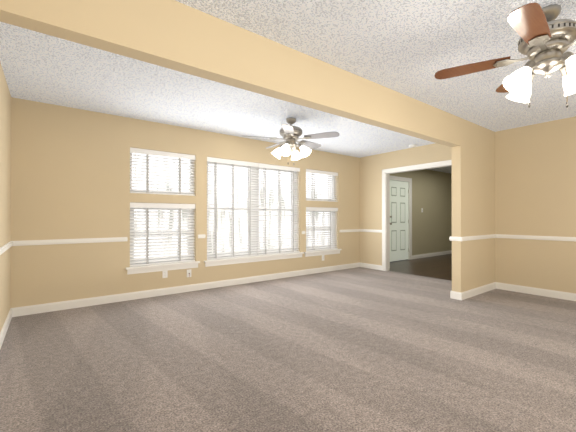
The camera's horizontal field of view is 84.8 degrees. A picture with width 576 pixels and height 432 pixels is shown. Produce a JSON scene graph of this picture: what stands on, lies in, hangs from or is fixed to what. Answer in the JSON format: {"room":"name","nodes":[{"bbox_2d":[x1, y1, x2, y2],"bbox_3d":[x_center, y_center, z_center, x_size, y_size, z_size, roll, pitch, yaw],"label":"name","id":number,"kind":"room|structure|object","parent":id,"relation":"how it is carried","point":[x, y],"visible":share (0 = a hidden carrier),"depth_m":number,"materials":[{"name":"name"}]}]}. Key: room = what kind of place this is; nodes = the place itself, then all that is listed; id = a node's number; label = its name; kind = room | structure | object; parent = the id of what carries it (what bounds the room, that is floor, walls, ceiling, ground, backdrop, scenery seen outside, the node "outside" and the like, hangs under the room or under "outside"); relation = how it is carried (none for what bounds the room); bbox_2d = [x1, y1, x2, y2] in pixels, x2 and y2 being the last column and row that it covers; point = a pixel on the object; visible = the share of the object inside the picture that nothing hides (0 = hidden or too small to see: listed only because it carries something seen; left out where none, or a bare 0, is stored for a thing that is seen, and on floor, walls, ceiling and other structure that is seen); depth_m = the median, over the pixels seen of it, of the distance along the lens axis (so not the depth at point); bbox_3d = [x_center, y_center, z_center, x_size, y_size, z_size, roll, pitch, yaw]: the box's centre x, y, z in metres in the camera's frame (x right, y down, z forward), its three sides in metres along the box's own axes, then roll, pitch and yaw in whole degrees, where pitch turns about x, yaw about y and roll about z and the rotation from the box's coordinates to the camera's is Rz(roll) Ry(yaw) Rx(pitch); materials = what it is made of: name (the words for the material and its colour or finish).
{"room":"empty living room","nodes":[
{"label":"empty living room","id":0,"kind":"room"},
{"bbox_2d":[0,62,10,331],"bbox_3d":[-1.511,-0.109,1.278,0.200,2.440,5.823,0,0,-37],"label":"wall","id":1,"kind":"structure","parent":0,"point":[5,191],"depth_m":3.04,"materials":[{"name":"beige paint"}]},
{"bbox_2d":[0,308,12,348],"bbox_3d":[-1.428,1.061,1.340,0.014,0.100,5.370,0,0,-37],"label":"baseboard","id":2,"kind":"structure","parent":1,"relation":"attached to","point":[6,324],"depth_m":3.02,"materials":[{"name":"white wood"}]},
{"bbox_2d":[0,241,13,254],"bbox_3d":[-1.433,0.296,1.355,0.020,0.058,5.393,0,0,-37],"label":"trim","id":3,"kind":"structure","parent":1,"relation":"attached to","point":[5,247],"depth_m":2.96,"materials":[{"name":"white wood"}]},
{"bbox_2d":[10,97,451,307],"bbox_3d":[1.086,-0.085,6.784,10.600,2.440,0.200,0,0,-37],"label":"wall","id":4,"kind":"structure","parent":0,"point":[70,172],"depth_m":4.10,"materials":[{"name":"beige paint"}]},
{"bbox_2d":[14,237,127,245],"bbox_3d":[-2.589,0.307,3.850,1.140,0.058,0.020,0,0,-37],"label":"trim","id":5,"kind":"structure","parent":4,"relation":"attached to","point":[113,239],"depth_m":3.80,"materials":[{"name":"white wood"}]},
{"bbox_2d":[130,210,193,264],"bbox_3d":[-1.837,0.250,4.604,0.910,0.870,0.070,0,0,-37],"label":"window","id":6,"kind":"structure","parent":4,"relation":"in","point":[163,234],"depth_m":4.61,"materials":[{"name":"white glass"}]},
{"bbox_2d":[130,202,194,265],"bbox_3d":[-1.779,0.249,4.528,0.902,0.863,0.073,0,0,-37],"label":"window blind","id":7,"kind":"object","parent":6,"relation":"attached to","point":[135,206],"visible":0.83,"depth_m":4.50,"materials":[{"name":"white plastic"}]},
{"bbox_2d":[130,153,193,193],"bbox_3d":[-1.837,-0.615,4.608,0.910,0.620,0.070,0,0,-37],"label":"window","id":8,"kind":"structure","parent":4,"relation":"in","point":[168,178],"depth_m":4.66,"materials":[{"name":"white plastic"}]},
{"bbox_2d":[130,147,194,195],"bbox_3d":[-1.779,-0.616,4.532,0.902,0.613,0.073,0,0,-37],"label":"window blind","id":9,"kind":"object","parent":8,"relation":"attached to","point":[179,156],"visible":0.85,"depth_m":4.51,"materials":[{"name":"white plastic"}]},
{"bbox_2d":[162,271,167,277],"bbox_3d":[-1.750,0.825,4.491,0.070,0.114,0.010,0,0,-37],"label":"electrical outlet","id":10,"kind":"object","parent":4,"relation":"attached to","point":[164,274],"visible":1,"depth_m":4.49,"materials":[{"name":"white plastic"}]},
{"bbox_2d":[13,262,359,316],"bbox_3d":[-0.730,1.078,5.265,5.876,0.100,0.014,0,0,-37],"label":"baseboard","id":11,"kind":"structure","parent":4,"relation":"attached to","point":[44,308],"depth_m":4.43,"materials":[{"name":"white wood"}]},
{"bbox_2d":[187,269,190,276],"bbox_3d":[-1.468,0.856,4.693,0.070,0.114,0.029,0,0,-37],"label":"electrical outlet","id":12,"kind":"object","parent":4,"relation":"attached to","point":[189,273],"visible":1,"depth_m":4.69,"materials":[{"name":"white plastic"}]},
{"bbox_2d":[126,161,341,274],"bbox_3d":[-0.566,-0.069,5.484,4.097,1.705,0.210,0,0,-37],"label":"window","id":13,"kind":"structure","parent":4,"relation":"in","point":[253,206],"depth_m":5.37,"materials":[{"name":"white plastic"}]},
{"bbox_2d":[207,157,257,259],"bbox_3d":[-0.904,-0.118,5.195,0.930,1.603,0.073,0,0,-37],"label":"window blind","id":14,"kind":"object","parent":13,"relation":"attached to","point":[232,234],"visible":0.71,"depth_m":5.18,"materials":[{"name":"white plastic"}]},
{"bbox_2d":[257,163,299,254],"bbox_3d":[-0.158,-0.115,5.762,0.930,1.603,0.073,0,0,-37],"label":"window blind","id":15,"kind":"object","parent":13,"relation":"attached to","point":[279,230],"visible":0.96,"depth_m":5.74,"materials":[{"name":"white plastic"}]},
{"bbox_2d":[306,207,337,250],"bbox_3d":[0.682,0.257,6.400,0.892,0.863,0.073,0,0,-37],"label":"window blind","id":16,"kind":"object","parent":13,"relation":"attached to","point":[328,220],"visible":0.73,"depth_m":6.39,"materials":[{"name":"white plastic"}]},
{"bbox_2d":[306,169,337,201],"bbox_3d":[0.682,-0.608,6.404,0.892,0.613,0.073,0,0,-37],"label":"window blind","id":17,"kind":"object","parent":13,"relation":"attached to","point":[324,173],"visible":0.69,"depth_m":6.40,"materials":[{"name":"white plastic"}]},
{"bbox_2d":[306,212,334,249],"bbox_3d":[0.624,0.258,6.476,0.900,0.870,0.070,0,0,-37],"label":"window","id":18,"kind":"structure","parent":4,"relation":"in","point":[320,231],"depth_m":6.54,"materials":[{"name":"glass"}]},
{"bbox_2d":[306,173,334,200],"bbox_3d":[0.624,-0.607,6.479,0.900,0.620,0.070,0,0,-37],"label":"window","id":19,"kind":"structure","parent":4,"relation":"in","point":[326,189],"depth_m":6.68,"materials":[{"name":"white plastic"}]},
{"bbox_2d":[340,229,359,231],"bbox_3d":[1.353,0.320,6.847,0.649,0.058,0.020,0,0,-37],"label":"trim","id":20,"kind":"structure","parent":4,"relation":"attached to","point":[348,230],"depth_m":6.86,"materials":[{"name":"white wood"}]},
{"bbox_2d":[390,176,411,261],"bbox_3d":[2.774,0.075,8.000,1.120,2.130,0.187,0,0,-37],"label":"front door","id":21,"kind":"structure","parent":4,"relation":"in","point":[400,218],"depth_m":8.04,"materials":[{"name":"white wood"}]},
{"bbox_2d":[412,250,451,258],"bbox_3d":[4.227,1.094,9.033,2.470,0.100,0.014,0,0,-37],"label":"baseboard","id":22,"kind":"structure","parent":4,"relation":"attached to","point":[444,252],"depth_m":8.88,"materials":[{"name":"white"}]},
{"bbox_2d":[0,267,575,431],"bbox_3d":[0.851,1.178,3.068,6.136,0.120,5.823,0,0,-37],"label":"floor","id":23,"kind":"structure","parent":0,"point":[359,349],"depth_m":2.42,"materials":[{"name":"beige carpet"}]},
{"bbox_2d":[0,0,575,173],"bbox_3d":[2.708,-1.375,4.491,10.800,0.120,5.823,0,0,-37],"label":"ceiling","id":24,"kind":"structure","parent":0,"point":[410,48],"depth_m":2.89,"materials":[{"name":"white paint"}]},
{"bbox_2d":[247,118,338,164],"bbox_3d":[0.032,-0.993,4.321,1.271,0.646,1.253,0,0,-37],"label":"fan","id":25,"kind":"object","parent":24,"relation":"hanging from","point":[290,134],"visible":1,"depth_m":4.20,"materials":[{"name":"silver metal"}]},
{"bbox_2d":[434,3,575,107],"bbox_3d":[1.653,-1.003,2.006,1.244,0.646,1.274,0,0,-37],"label":"fan","id":26,"kind":"object","parent":24,"relation":"hanging from","point":[545,41],"visible":1,"depth_m":1.98,"materials":[{"name":"brown wood"}]},
{"bbox_2d":[389,254,451,280],"bbox_3d":[4.248,1.200,7.523,4.664,0.116,2.843,0,0,-37],"label":"floor","id":27,"kind":"structure","parent":0,"point":[439,267],"depth_m":7.12,"materials":[{"name":"brown wood"}]},
{"bbox_2d":[360,116,575,292],"bbox_3d":[3.294,-0.093,4.931,0.120,2.440,5.423,0,0,-37],"label":"wall","id":28,"kind":"structure","parent":0,"point":[535,179],"depth_m":4.60,"materials":[{"name":"beige paint"}]},
{"bbox_2d":[360,262,381,269],"bbox_3d":[1.789,1.085,6.794,0.014,0.100,0.582,0,0,-37],"label":"baseboard","id":29,"kind":"structure","parent":28,"relation":"attached to","point":[365,265],"depth_m":6.78,"materials":[{"name":"white wood"}]},
{"bbox_2d":[360,229,381,232],"bbox_3d":[1.787,0.320,6.796,0.020,0.058,0.582,0,0,-37],"label":"trim","id":30,"kind":"structure","parent":28,"relation":"attached to","point":[361,230],"depth_m":6.81,"materials":[{"name":"white wood"}]},
{"bbox_2d":[382,160,451,270],"bbox_3d":[2.505,0.082,5.968,0.164,2.098,1.606,0,0,-37],"label":"door frame","id":31,"kind":"structure","parent":28,"relation":"attached to","point":[386,173],"depth_m":6.51,"materials":[{"name":"white wood"}]},
{"bbox_2d":[496,282,575,300],"bbox_3d":[4.043,1.072,3.830,0.014,0.100,2.711,0,0,-37],"label":"baseboard","id":32,"kind":"structure","parent":28,"relation":"attached to","point":[510,287],"depth_m":4.48,"materials":[{"name":"white wood"}]},
{"bbox_2d":[497,234,575,241],"bbox_3d":[4.040,0.307,3.831,0.020,0.058,2.711,0,0,-37],"label":"trim","id":33,"kind":"structure","parent":28,"relation":"attached to","point":[554,238],"depth_m":4.47,"materials":[{"name":"white"}]},
{"bbox_2d":[451,118,494,291],"bbox_3d":[2.734,-0.095,4.618,1.150,2.440,0.120,0,0,-37],"label":"wall","id":34,"kind":"structure","parent":0,"point":[473,192],"depth_m":4.46,"materials":[{"name":"beige paint"}]},
{"bbox_2d":[0,0,460,146],"bbox_3d":[0.395,-1.135,2.844,4.726,0.375,0.120,0,0,-37],"label":"header","id":35,"kind":"object","parent":34,"relation":"attached to","point":[176,35],"visible":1,"depth_m":2.15,"materials":[{"name":"beige paint"}]},
{"bbox_2d":[449,236,457,240],"bbox_3d":[2.686,0.310,4.662,1.170,0.058,0.033,0,0,-37],"label":"trim","id":36,"kind":"structure","parent":34,"relation":"attached to","point":[451,238],"depth_m":4.28,"materials":[{"name":"white"}]},
{"bbox_2d":[450,291,457,298],"bbox_3d":[2.688,1.075,4.661,1.164,0.100,0.014,0,0,-37],"label":"baseboard","id":37,"kind":"structure","parent":34,"relation":"attached to","point":[453,294],"depth_m":4.28,"materials":[{"name":"white wood"}]},
{"bbox_2d":[458,282,495,299],"bbox_3d":[2.753,1.075,4.555,1.138,0.100,0.033,0,0,-37],"label":"baseboard","id":38,"kind":"structure","parent":34,"relation":"attached to","point":[482,289],"depth_m":4.47,"materials":[{"name":"white wood"}]},
{"bbox_2d":[458,234,496,240],"bbox_3d":[2.753,0.310,4.553,1.144,0.058,0.041,0,0,-37],"label":"trim","id":39,"kind":"structure","parent":34,"relation":"attached to","point":[467,238],"depth_m":4.49,"materials":[{"name":"white wood"}]},
{"label":"outside","id":40,"kind":"structure","parent":0,"visible":0},
{"bbox_2d":[132,153,330,257],"bbox_3d":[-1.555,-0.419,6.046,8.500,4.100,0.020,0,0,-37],"label":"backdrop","id":41,"kind":"structure","parent":40,"point":[222,200],"depth_m":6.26,"materials":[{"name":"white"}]}
]}

